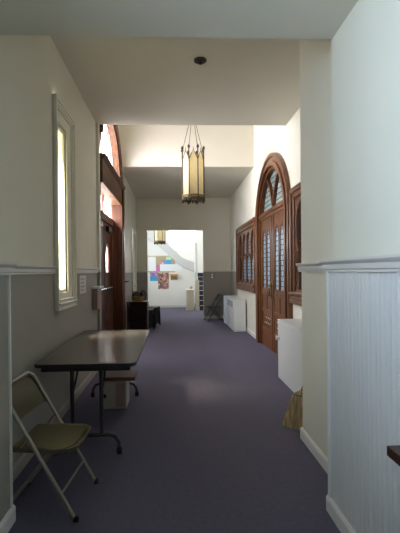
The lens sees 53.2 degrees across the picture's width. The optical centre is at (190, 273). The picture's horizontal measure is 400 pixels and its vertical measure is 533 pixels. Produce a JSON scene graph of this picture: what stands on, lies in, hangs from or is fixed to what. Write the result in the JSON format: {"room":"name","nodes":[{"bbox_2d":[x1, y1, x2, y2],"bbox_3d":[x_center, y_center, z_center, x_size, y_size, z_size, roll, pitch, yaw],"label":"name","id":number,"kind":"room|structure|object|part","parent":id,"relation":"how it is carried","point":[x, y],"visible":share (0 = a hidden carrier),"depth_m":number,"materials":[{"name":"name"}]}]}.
{"room":"church hallway","nodes":[
{"label":"church hallway","id":0,"kind":"room"},
{"bbox_2d":[0,102,9,521],"bbox_3d":[-1.133,0.043,0.308,0.360,2.772,3.910,-1,0,-2],"label":"wall","id":1,"kind":"structure","parent":0,"point":[4,363],"depth_m":2.20,"materials":[{"name":"paint"}]},
{"bbox_2d":[0,504,15,532],"bbox_3d":[-0.938,1.381,0.331,0.028,0.092,3.928,-1,0,-2],"label":"baseboard","id":2,"kind":"structure","parent":1,"relation":"attached to","point":[9,519],"depth_m":2.20,"materials":[{"name":"white paint"}]},
{"bbox_2d":[5,275,12,507],"bbox_3d":[-1.031,0.715,2.266,0.025,1.410,0.020,-1,0,-2],"label":"trim","id":3,"kind":"structure","parent":1,"relation":"attached to","point":[8,276],"depth_m":2.26,"materials":[{"name":"white paint"}]},
{"bbox_2d":[0,262,17,274],"bbox_3d":[-0.940,-0.019,0.331,0.050,0.073,3.940,-1,0,-2],"label":"chair rail","id":4,"kind":"object","parent":1,"relation":"attached to","point":[6,268],"visible":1,"depth_m":2.19,"materials":[{"name":"grey paint"}]},
{"bbox_2d":[0,35,135,464],"bbox_3d":[-1.560,-1.095,7.067,0.340,5.000,9.840,-1,0,-2],"label":"wall","id":5,"kind":"structure","parent":0,"point":[32,68],"depth_m":3.39,"materials":[{"name":"paint"}]},
{"bbox_2d":[13,371,97,481],"bbox_3d":[-1.277,1.369,4.055,0.028,0.092,3.542,-1,0,-2],"label":"baseboard","id":6,"kind":"structure","parent":5,"relation":"attached to","point":[25,458],"depth_m":3.81,"materials":[{"name":"beige paint"}]},
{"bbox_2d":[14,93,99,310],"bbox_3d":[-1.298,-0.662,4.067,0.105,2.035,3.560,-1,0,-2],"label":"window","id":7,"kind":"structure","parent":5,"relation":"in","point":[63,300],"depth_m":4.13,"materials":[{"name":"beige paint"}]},
{"bbox_3d":[-1.334,-0.639,4.026,0.010,1.620,0.290,-1,0,-2],"label":"pane","id":8,"kind":"part","parent":7,"relation":"part of","materials":[{"name":"beige glass"}]},
{"bbox_3d":[-1.330,-0.644,4.026,0.038,1.680,0.320,-1,0,-2],"label":"sash","id":9,"kind":"part","parent":7,"relation":"part of","materials":[{"name":"beige paint"}]},
{"bbox_3d":[-1.259,0.278,4.087,0.043,0.054,0.670,-1,0,-2],"label":"sill","id":10,"kind":"part","parent":7,"relation":"part of","materials":[{"name":"grey paint"}]},
{"bbox_2d":[79,275,85,293],"bbox_3d":[-1.325,0.137,4.900,0.007,0.220,0.340,-1,0,-2],"label":"paper notice","id":11,"kind":"object","parent":5,"relation":"attached to","point":[82,279],"visible":1,"depth_m":4.87,"materials":[{"name":"white paper"}]},
{"bbox_2d":[91,286,103,309],"bbox_3d":[-1.303,0.342,5.602,0.105,0.315,0.360,-1,0,-2],"label":"wall box","id":12,"kind":"object","parent":5,"relation":"attached to","point":[96,290],"visible":1,"depth_m":5.45,"materials":[{"name":"brown wood"}]},
{"bbox_3d":[-1.304,0.197,5.601,0.105,0.025,0.360,-1,0,-2],"label":"lid","id":13,"kind":"part","parent":12,"relation":"part of","materials":[{"name":"grey metal"}]},
{"bbox_2d":[100,125,122,182],"bbox_3d":[-1.479,-2.345,7.121,0.250,1.099,2.400,-1,0,-2],"label":"window","id":14,"kind":"structure","parent":5,"relation":"in","point":[112,146],"depth_m":7.70,"materials":[{"name":"brown wood"}]},
{"bbox_3d":[-1.531,-2.295,7.068,0.010,1.000,2.298,-1,0,-2],"label":"leaded glass","id":15,"kind":"part","parent":14,"relation":"part of","materials":[{"name":"glass"}]},
{"bbox_2d":[100,153,125,329],"bbox_3d":[-1.454,-0.196,7.131,0.310,3.200,2.428,-1,0,-2],"label":"door","id":16,"kind":"structure","parent":5,"relation":"in","point":[113,295],"depth_m":7.72,"materials":[{"name":"red wood"}]},
{"bbox_3d":[-1.534,0.579,7.515,0.012,0.350,0.600,-1,0,-2],"label":"raised panel","id":17,"kind":"part","parent":16,"relation":"part of","materials":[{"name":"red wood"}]},
{"bbox_3d":[-1.530,1.028,7.517,0.012,0.350,0.600,-1,0,-2],"label":"raised panel","id":18,"kind":"part","parent":16,"relation":"part of","materials":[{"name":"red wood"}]},
{"bbox_3d":[-1.438,-1.746,7.126,0.250,0.100,2.428,-1,0,-2],"label":"cornice","id":19,"kind":"part","parent":16,"relation":"part of","materials":[{"name":"brown wood"}]},
{"bbox_3d":[-1.400,-0.151,8.201,0.085,3.100,0.185,-1,0,-2],"label":"architrave","id":20,"kind":"part","parent":16,"relation":"part of","materials":[{"name":"red wood"}]},
{"bbox_2d":[125,281,128,294],"bbox_3d":[-1.434,0.330,8.759,0.105,0.315,0.440,-1,0,-2],"label":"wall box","id":21,"kind":"object","parent":5,"relation":"attached to","point":[126,291],"visible":0.46,"depth_m":8.75,"materials":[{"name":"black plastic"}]},
{"bbox_2d":[131,228,136,292],"bbox_3d":[-1.546,0.089,11.116,0.100,2.600,1.100,-1,0,-2],"label":"window","id":22,"kind":"structure","parent":5,"relation":"in","point":[133,232],"depth_m":11.02,"materials":[{"name":"white paint"}]},
{"bbox_2d":[147,238,194,304],"bbox_3d":[-1.415,-0.442,15.893,3.100,3.620,0.120,-1,0,-2],"label":"wall","id":23,"kind":"structure","parent":0,"point":[176,293],"depth_m":15.86,"materials":[{"name":"white paint"}]},
{"bbox_2d":[150,272,157,281],"bbox_3d":[-1.459,0.161,15.831,0.312,0.380,0.003,-1,0,-2],"label":"flyer","id":24,"kind":"object","parent":23,"relation":"attached to","point":[153,275],"visible":1,"depth_m":15.83,"materials":[{"name":"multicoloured paper"}]},
{"bbox_2d":[150,272,157,275],"bbox_3d":[-1.460,0.050,15.831,0.312,0.158,0.003,-1,0,-2],"label":"print","id":25,"kind":"object","parent":24,"relation":"on","point":[151,273],"depth_m":15.83},
{"bbox_2d":[150,276,157,280],"bbox_3d":[-1.458,0.219,15.832,0.312,0.180,0.003,-1,0,-2],"label":"print","id":26,"kind":"object","parent":24,"relation":"on","point":[152,278],"depth_m":15.83,"materials":[{"name":"paper"}]},
{"bbox_2d":[148,256,174,271],"bbox_3d":[-1.211,-0.364,15.830,1.180,0.660,0.024,-1,0,-2],"label":"notice board","id":27,"kind":"object","parent":23,"relation":"attached to","point":[158,258],"visible":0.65,"depth_m":15.82,"materials":[{"name":"beige"}]},
{"bbox_2d":[148,257,155,270],"bbox_3d":[-1.536,-0.368,15.801,0.310,0.565,0.003,-1,0,-2],"label":"poster","id":28,"kind":"object","parent":27,"relation":"attached to","point":[151,260],"visible":0.86,"depth_m":15.80,"materials":[{"name":"white paper"}]},
{"bbox_2d":[160,264,181,270],"bbox_3d":[-0.785,-0.220,15.833,0.870,0.275,0.003,-1,0,-2],"label":"banner","id":29,"kind":"object","parent":27,"relation":"attached to","point":[163,267],"visible":1,"depth_m":15.83,"materials":[{"name":"white paper"}]},
{"bbox_2d":[158,273,168,288],"bbox_3d":[-1.083,0.302,15.847,0.429,0.654,0.003,-1,0,-2],"label":"photo collage","id":30,"kind":"object","parent":23,"relation":"attached to","point":[163,278],"visible":1,"depth_m":15.85},
{"bbox_2d":[147,231,193,271],"bbox_3d":[-1.422,-1.382,15.850,3.100,2.693,0.220,-1,0,-2],"label":"stair","id":31,"kind":"structure","parent":23,"relation":"attached to","point":[167,248],"depth_m":15.77,"materials":[{"name":"grey paint"}]},
{"bbox_2d":[149,305,194,307],"bbox_3d":[-1.096,1.320,15.850,2.500,0.090,0.026,-1,0,-2],"label":"baseboard","id":32,"kind":"structure","parent":23,"relation":"attached to","point":[161,306],"depth_m":15.85,"materials":[{"name":"grey paint"}]},
{"bbox_2d":[170,274,177,279],"bbox_3d":[-0.663,0.151,15.767,0.320,0.240,0.200,-1,0,-2],"label":"wall shelf","id":33,"kind":"object","parent":23,"relation":"attached to","point":[173,276],"visible":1,"depth_m":15.71,"materials":[{"name":"brown wood"}]},
{"bbox_2d":[8,303,340,532],"bbox_3d":[-0.350,1.448,8.748,5.200,0.120,20.900,-1,0,-2],"label":"floor","id":34,"kind":"structure","parent":0,"point":[206,445],"depth_m":3.07,"materials":[{"name":"purple carpet"}]},
{"bbox_2d":[12,371,98,522],"bbox_3d":[-0.878,1.033,2.495,0.489,0.770,0.440,-1,0,3],"label":"folding chair","id":35,"kind":"object","parent":34,"relation":"on","point":[28,392],"visible":0.84,"depth_m":2.47,"materials":[{"name":"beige metal"}]},
{"bbox_3d":[-1.050,0.770,2.502,0.127,0.188,0.410,-1,0,3],"label":"backrest","id":36,"kind":"part","parent":35,"relation":"part of","materials":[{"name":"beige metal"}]},
{"bbox_3d":[-0.960,1.221,2.325,0.322,0.387,0.023,-1,0,3],"label":"leg","id":37,"kind":"part","parent":35,"relation":"part of","materials":[{"name":"beige metal"}]},
{"bbox_3d":[-0.847,1.024,2.494,0.380,0.027,0.400,-1,0,3],"label":"seat","id":38,"kind":"part","parent":35,"relation":"part of","materials":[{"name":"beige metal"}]},
{"bbox_2d":[34,329,149,455],"bbox_3d":[-0.824,1.041,3.828,0.765,0.742,1.740,-1,0,-2],"label":"folding table","id":39,"kind":"object","parent":34,"relation":"on","point":[102,351],"visible":0.9,"depth_m":3.25,"materials":[{"name":"grey laminate"}]},
{"bbox_3d":[-0.812,1.055,3.123,0.531,0.681,0.033,-1,0,-2],"label":"leg frame","id":40,"kind":"part","parent":39,"relation":"part of","materials":[{"name":"black metal"}]},
{"bbox_3d":[-0.873,1.050,4.572,0.531,0.681,0.033,-1,0,-2],"label":"leg frame","id":41,"kind":"part","parent":39,"relation":"part of","materials":[{"name":"black metal"}]},
{"bbox_2d":[103,381,129,408],"bbox_3d":[-0.808,1.268,4.287,0.267,0.285,0.296,-1,0,-2],"label":"storage box","id":42,"kind":"object","parent":34,"relation":"on","point":[116,393],"visible":0.62,"depth_m":4.14,"materials":[{"name":"white cardboard"}]},
{"bbox_3d":[-0.731,1.267,4.147,0.100,0.245,0.006,-1,0,-2],"label":"printed panel","id":43,"kind":"part","parent":42,"relation":"part of","materials":[{"name":"brown cardboard"}]},
{"bbox_2d":[103,370,137,380],"bbox_3d":[-0.767,1.104,4.316,0.355,0.039,0.320,-1,0,-2],"label":"carton","id":44,"kind":"object","parent":42,"relation":"on","point":[129,375],"visible":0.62,"depth_m":4.23,"materials":[{"name":"brown cardboard"}]},
{"bbox_2d":[126,300,148,329],"bbox_3d":[-1.212,1.016,9.181,0.490,0.755,0.480,-1,0,-2],"label":"stand","id":45,"kind":"object","parent":34,"relation":"on","point":[137,311],"visible":0.85,"depth_m":9.38,"materials":[{"name":"black wood"}]},
{"bbox_3d":[-1.427,1.033,9.173,0.030,0.725,0.440,-1,0,-2],"label":"panel","id":46,"kind":"part","parent":45,"relation":"part of","materials":[{"name":"black wood"}]},
{"bbox_2d":[128,320,145,322],"bbox_3d":[-1.211,1.104,9.177,0.400,0.020,0.410,-1,0,-2],"label":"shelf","id":47,"kind":"object","parent":45,"relation":"attached to","point":[129,321],"depth_m":9.04,"materials":[{"name":"black wood"}]},
{"bbox_3d":[-1.221,1.005,9.391,0.400,0.675,0.020,-1,0,-2],"label":"panel","id":48,"kind":"part","parent":45,"relation":"part of","materials":[{"name":"black wood"}]},
{"bbox_2d":[132,291,144,300],"bbox_3d":[-1.206,0.519,9.160,0.294,0.235,0.294,-1,0,-2],"label":"wicker basket","id":49,"kind":"object","parent":45,"relation":"on","point":[135,298],"visible":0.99,"depth_m":9.08,"materials":[{"name":"brown wicker"}]},
{"bbox_2d":[132,296,144,300],"bbox_3d":[-1.206,0.584,9.160,0.294,0.105,0.294,-1,0,-2],"label":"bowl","id":50,"kind":"object","parent":49,"relation":"on","point":[135,298],"depth_m":9.06,"materials":[{"name":"wicker"}]},
{"bbox_3d":[-0.998,1.029,9.190,0.030,0.725,0.440,-1,0,-2],"label":"panel","id":51,"kind":"part","parent":45,"relation":"part of","materials":[{"name":"black wood"}]},
{"bbox_2d":[132,291,154,328],"bbox_3d":[-1.171,0.914,9.779,0.470,0.934,0.420,0,0,21],"label":"padded chair","id":52,"kind":"object","parent":34,"relation":"on","point":[151,311],"visible":0.35,"depth_m":9.77,"materials":[{"name":"black plastic"}]},
{"bbox_3d":[-1.127,0.946,9.763,0.370,0.130,0.420,0,0,21],"label":"seat","id":53,"kind":"part","parent":52,"relation":"part of","materials":[{"name":"black fabric"}]},
{"bbox_3d":[-0.912,1.182,9.877,0.058,0.389,0.048,0,0,21],"label":"leg","id":54,"kind":"part","parent":52,"relation":"part of","materials":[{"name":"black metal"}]},
{"bbox_2d":[140,290,160,326],"bbox_3d":[-1.076,0.910,10.480,0.470,0.934,0.420,0,0,15],"label":"padded chair","id":55,"kind":"object","parent":34,"relation":"on","point":[156,308],"visible":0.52,"depth_m":10.47,"materials":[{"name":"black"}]},
{"bbox_3d":[-1.236,0.676,10.521,0.143,0.464,0.380,0,0,15],"label":"backrest","id":56,"kind":"part","parent":55,"relation":"part of","materials":[{"name":"black plastic"}]},
{"bbox_3d":[-1.032,0.942,10.468,0.370,0.130,0.420,0,0,15],"label":"seat","id":57,"kind":"part","parent":55,"relation":"part of","materials":[{"name":"black fabric"}]},
{"bbox_2d":[186,289,193,310],"bbox_3d":[-0.030,0.973,14.675,0.300,0.775,0.320,-1,0,-2],"label":"pedestal","id":58,"kind":"object","parent":34,"relation":"on","point":[189,292],"visible":1,"depth_m":14.53,"materials":[{"name":"beige paint"}]},
{"bbox_2d":[188,242,199,310],"bbox_3d":[0.098,0.109,14.522,0.432,2.501,0.150,-1,0,-2],"label":"newel post","id":59,"kind":"object","parent":34,"relation":"on","point":[197,308],"visible":1,"depth_m":14.47,"materials":[{"name":"beige paint"}]},
{"bbox_3d":[0.240,0.793,14.530,0.160,1.130,0.150,-1,0,-2],"label":"post","id":60,"kind":"part","parent":59,"relation":"part of","materials":[{"name":"beige paint"}]},
{"bbox_2d":[195,272,202,309],"bbox_3d":[0.878,0.656,16.123,1.220,1.380,3.080,-1,0,-2],"label":"flight","id":61,"kind":"object","parent":34,"relation":"on","point":[200,274],"visible":0.08,"depth_m":15.66,"materials":[{"name":"carpet"}]},
{"bbox_2d":[204,293,223,320],"bbox_3d":[0.664,0.981,11.613,0.489,0.770,0.440,-1,0,-14],"label":"folding chair","id":62,"kind":"object","parent":34,"relation":"on","point":[218,297],"visible":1,"depth_m":11.58,"materials":[{"name":"grey metal"}]},
{"bbox_2d":[224,296,225,323],"bbox_3d":[1.036,0.993,10.946,0.240,0.745,0.260,-1,0,-2],"label":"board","id":63,"kind":"object","parent":34,"relation":"on","point":[224,296],"visible":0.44,"depth_m":10.82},
{"bbox_2d":[226,295,245,331],"bbox_3d":[1.115,0.986,10.059,0.296,0.765,1.452,-1,0,-2],"label":"radiator cover","id":64,"kind":"object","parent":34,"relation":"on","point":[235,305],"visible":1,"depth_m":9.35,"materials":[{"name":"white metal"}]},
{"bbox_2d":[275,319,301,392],"bbox_3d":[1.321,1.002,4.561,0.340,0.775,1.569,-1,0,-2],"label":"radiator cover","id":65,"kind":"object","parent":34,"relation":"on","point":[289,337],"visible":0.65,"depth_m":4.79,"materials":[{"name":"white metal"}]},
{"bbox_2d":[282,388,302,429],"bbox_3d":[0.998,0.820,3.540,0.418,1.145,0.079,0,0,39],"label":"broom","id":66,"kind":"object","parent":34,"relation":"on","point":[293,418],"visible":0.58,"depth_m":3.56,"materials":[{"name":"wicker"}]},
{"bbox_2d":[50,35,299,125],"bbox_3d":[0.075,-3.006,4.134,3.350,1.600,3.654,-1,0,-2],"label":"ceiling","id":67,"kind":"structure","parent":0,"point":[120,80],"depth_m":4.52,"materials":[{"name":"paint"}]},
{"bbox_2d":[194,57,206,64],"bbox_3d":[0.098,-2.181,4.131,0.132,0.050,0.132,-1,0,-2],"label":"ceiling plate","id":68,"kind":"object","parent":67,"relation":"attached to","point":[198,60],"visible":1,"depth_m":4.11,"materials":[{"name":"brown metal"}]},
{"bbox_2d":[0,0,357,39],"bbox_3d":[-0.032,-1.803,0.347,2.400,0.900,3.910,-1,0,-2],"label":"ceiling","id":69,"kind":"structure","parent":0,"point":[253,19],"depth_m":2.13,"materials":[{"name":"paint"}]},
{"bbox_2d":[136,198,230,317],"bbox_3d":[-0.205,-0.627,12.030,3.200,4.000,0.160,-1,0,-2],"label":"wall","id":70,"kind":"structure","parent":0,"point":[212,217],"depth_m":11.97,"materials":[{"name":"paint"}]},
{"bbox_2d":[204,315,223,318],"bbox_3d":[0.802,1.318,11.996,0.830,0.090,0.026,-1,0,-2],"label":"baseboard","id":71,"kind":"structure","parent":70,"relation":"attached to","point":[222,316],"depth_m":11.98,"materials":[{"name":"grey paint"}]},
{"bbox_2d":[203,270,229,271],"bbox_3d":[0.789,-0.067,11.988,0.830,0.040,0.030,-1,0,-2],"label":"chair rail","id":72,"kind":"object","parent":70,"relation":"attached to","point":[203,270],"visible":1,"depth_m":11.97,"materials":[{"name":"grey paint"}]},
{"bbox_2d":[165,230,202,302],"bbox_3d":[-0.750,-1.246,17.780,4.800,5.200,0.200,-1,0,-2],"label":"wall","id":73,"kind":"structure","parent":0,"point":[188,255],"depth_m":17.73,"materials":[{"name":"white paint"}]},
{"bbox_2d":[168,230,194,250],"bbox_3d":[-0.406,-1.974,17.771,1.220,1.970,0.060,-1,0,-2],"label":"window","id":74,"kind":"structure","parent":73,"relation":"in","point":[194,230],"depth_m":17.75,"materials":[{"name":"white paint"}]},
{"bbox_2d":[119,125,253,197],"bbox_3d":[-0.178,-3.042,10.230,3.350,1.600,3.720,-1,0,-2],"label":"ceiling","id":75,"kind":"structure","parent":0,"point":[151,154],"depth_m":8.41,"materials":[{"name":"paint"}]},
{"bbox_2d":[230,108,301,333],"bbox_3d":[1.497,-1.126,7.726,0.250,5.000,8.778,-1,0,-2],"label":"wall","id":76,"kind":"structure","parent":0,"point":[284,140],"depth_m":8.13,"materials":[{"name":"paint"}]},
{"bbox_2d":[235,217,254,292],"bbox_3d":[1.366,-0.376,9.403,0.286,1.570,2.420,-1,0,-2],"label":"window","id":77,"kind":"structure","parent":76,"relation":"in","point":[245,234],"depth_m":9.47,"materials":[{"name":"brown wood"}]},
{"bbox_3d":[1.277,0.330,9.402,0.096,0.160,2.420,-1,0,-2],"label":"sill","id":78,"kind":"part","parent":77,"relation":"part of","materials":[{"name":"brown wood"}]},
{"bbox_3d":[1.403,-0.392,9.405,0.008,1.280,2.160,-1,0,-2],"label":"leaded glass","id":79,"kind":"part","parent":77,"relation":"part of","materials":[{"name":"clear glass"}]},
{"bbox_2d":[246,327,255,338],"bbox_3d":[1.294,1.321,10.067,0.028,0.092,3.900,-1,0,-2],"label":"baseboard","id":80,"kind":"structure","parent":76,"relation":"attached to","point":[249,331],"depth_m":8.79,"materials":[{"name":"white paint"}]},
{"bbox_2d":[255,152,292,354],"bbox_3d":[1.430,-0.329,6.904,0.207,3.415,2.330,-1,0,-2],"label":"door","id":81,"kind":"structure","parent":76,"relation":"in","point":[272,282],"depth_m":6.92,"materials":[{"name":"brown wood"}]},
{"bbox_3d":[1.408,-0.263,7.356,0.006,1.120,0.640,-1,0,-2],"label":"lancet glass","id":82,"kind":"part","parent":81,"relation":"part of","materials":[{"name":"glass"}]},
{"bbox_3d":[1.395,-0.265,7.355,0.012,1.102,0.584,-1,0,-2],"label":"lancet frame","id":83,"kind":"part","parent":81,"relation":"part of","materials":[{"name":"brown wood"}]},
{"bbox_3d":[1.369,0.304,6.974,0.080,0.290,0.060,-1,0,-2],"label":"handle","id":84,"kind":"part","parent":81,"relation":"part of","materials":[{"name":"gold metal"}]},
{"bbox_3d":[1.375,0.304,6.834,0.080,0.290,0.060,-1,0,-2],"label":"handle","id":85,"kind":"part","parent":81,"relation":"part of","materials":[{"name":"gold metal"}]},
{"bbox_3d":[1.460,-1.462,6.901,0.008,0.680,1.800,-1,0,-2],"label":"fan glass","id":86,"kind":"part","parent":81,"relation":"part of","materials":[{"name":"clear glass"}]},
{"bbox_3d":[1.432,-0.261,6.452,0.012,1.102,0.584,-1,0,-2],"label":"lancet frame","id":87,"kind":"part","parent":81,"relation":"part of","materials":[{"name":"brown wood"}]},
{"bbox_3d":[1.445,-0.260,6.453,0.006,1.120,0.640,-1,0,-2],"label":"lancet glass","id":88,"kind":"part","parent":81,"relation":"part of","materials":[{"name":"clear glass"}]},
{"bbox_2d":[288,182,301,305],"bbox_3d":[1.561,-0.379,4.692,0.286,1.610,2.010,-1,0,-2],"label":"window","id":89,"kind":"structure","parent":76,"relation":"in","point":[295,277],"depth_m":5.54,"materials":[{"name":"brown wood"}]},
{"bbox_3d":[1.473,0.347,4.691,0.096,0.160,2.010,-1,0,-2],"label":"sill","id":90,"kind":"part","parent":89,"relation":"part of","materials":[{"name":"brown wood"}]},
{"bbox_2d":[300,39,332,457],"bbox_3d":[1.389,-0.459,2.874,0.878,3.708,1.012,-1,0,-2],"label":"wall","id":91,"kind":"structure","parent":0,"point":[315,55],"depth_m":3.02,"materials":[{"name":"beige paint"}]},
{"bbox_2d":[296,262,322,271],"bbox_3d":[0.937,-0.047,2.887,0.050,0.073,1.012,-1,0,-2],"label":"chair rail","id":92,"kind":"object","parent":91,"relation":"attached to","point":[313,266],"visible":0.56,"depth_m":3.07,"materials":[{"name":"grey paint"}]},
{"bbox_2d":[300,427,327,473],"bbox_3d":[0.962,1.353,2.881,0.028,0.092,1.012,-1,0,-2],"label":"baseboard","id":93,"kind":"structure","parent":91,"relation":"attached to","point":[311,445],"depth_m":3.04,"materials":[{"name":"white paint"}]},
{"bbox_2d":[329,0,399,532],"bbox_3d":[1.037,0.023,0.399,0.295,2.772,3.910,-1,0,-2],"label":"wall","id":94,"kind":"structure","parent":0,"point":[364,306],"depth_m":1.91,"materials":[{"name":"white paint"}]},
{"bbox_2d":[326,272,330,497],"bbox_3d":[0.819,0.698,2.344,0.032,1.410,0.022,-1,0,-2],"label":"trim","id":95,"kind":"structure","parent":94,"relation":"attached to","point":[327,273],"depth_m":2.33,"materials":[{"name":"white paint"}]},
{"bbox_2d":[326,494,355,532],"bbox_3d":[0.898,1.364,0.407,0.028,0.092,3.928,-1,0,-2],"label":"baseboard","id":96,"kind":"structure","parent":94,"relation":"attached to","point":[337,516],"depth_m":2.20,"materials":[{"name":"white paint"}]},
{"bbox_2d":[319,254,399,271],"bbox_3d":[0.874,-0.036,0.409,0.050,0.073,3.945,-1,0,-2],"label":"chair rail","id":97,"kind":"object","parent":94,"relation":"attached to","point":[382,263],"visible":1,"depth_m":1.84,"materials":[{"name":"grey paint"}]},
{"bbox_2d":[387,445,399,465],"bbox_3d":[0.825,0.778,1.044,0.090,0.220,1.012,-1,0,-2],"label":"wall ledge","id":98,"kind":"object","parent":94,"relation":"attached to","point":[393,451],"visible":1,"depth_m":1.50,"materials":[{"name":"brown wood"}]},
{"bbox_3d":[-0.082,-3.609,7.187,3.400,0.200,2.565,-1,0,-2],"label":"ceiling","id":99,"kind":"structure","parent":0,"visible":0},
{"bbox_2d":[181,125,204,204],"bbox_3d":[0.034,-2.384,7.149,0.427,2.252,0.435,-1,0,-2],"label":"pendant lantern","id":100,"kind":"object","parent":99,"relation":"hanging from","point":[193,181],"visible":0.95,"depth_m":7.00,"materials":[{"name":"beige glass"}]},
{"bbox_3d":[-0.146,-1.756,7.065,0.048,1.001,0.056,-1,0,-2],"label":"post","id":101,"kind":"part","parent":100,"relation":"part of","materials":[{"name":"brown metal"}]},
{"bbox_3d":[-0.084,-1.764,7.017,0.135,0.755,0.005,0,0,43],"label":"glass panel","id":102,"kind":"part","parent":100,"relation":"part of","materials":[{"name":"beige glass"}]},
{"bbox_3d":[-0.031,-1.757,6.959,0.048,1.000,0.056,-1,0,-2],"label":"post","id":103,"kind":"part","parent":100,"relation":"part of","materials":[{"name":"brown metal"}]},
{"bbox_3d":[0.047,-1.765,6.968,0.135,0.755,0.005,-1,0,-2],"label":"glass panel","id":104,"kind":"part","parent":100,"relation":"part of","materials":[{"name":"beige glass"}]},
{"bbox_3d":[0.126,-1.758,6.965,0.048,1.000,0.056,-1,0,-2],"label":"post","id":105,"kind":"part","parent":100,"relation":"part of","materials":[{"name":"brown metal"}]},
{"bbox_3d":[0.174,-1.766,7.027,0.005,0.755,0.135,0,0,43],"label":"glass panel","id":106,"kind":"part","parent":100,"relation":"part of","materials":[{"name":"beige glass"}]},
{"bbox_3d":[0.232,-1.760,7.081,0.048,1.001,0.056,-1,0,-2],"label":"post","id":107,"kind":"part","parent":100,"relation":"part of","materials":[{"name":"brown metal"}]},
{"bbox_3d":[-0.681,-3.364,15.623,5.200,0.148,7.100,-1,0,-2],"label":"ceiling","id":108,"kind":"structure","parent":0,"visible":0},
{"bbox_2d":[154,231,165,244],"bbox_3d":[-1.127,-2.155,14.358,0.427,2.252,0.435,-1,0,-8],"label":"pendant lantern","id":109,"kind":"object","parent":108,"relation":"hanging from","point":[159,236],"visible":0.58,"depth_m":14.20,"materials":[{"name":"beige glass"}]},
{"bbox_3d":[-1.095,-1.536,14.179,0.135,0.755,0.006,-1,0,-8],"label":"glass panel","id":110,"kind":"part","parent":109,"relation":"part of","materials":[{"name":"beige glass"}]}
]}

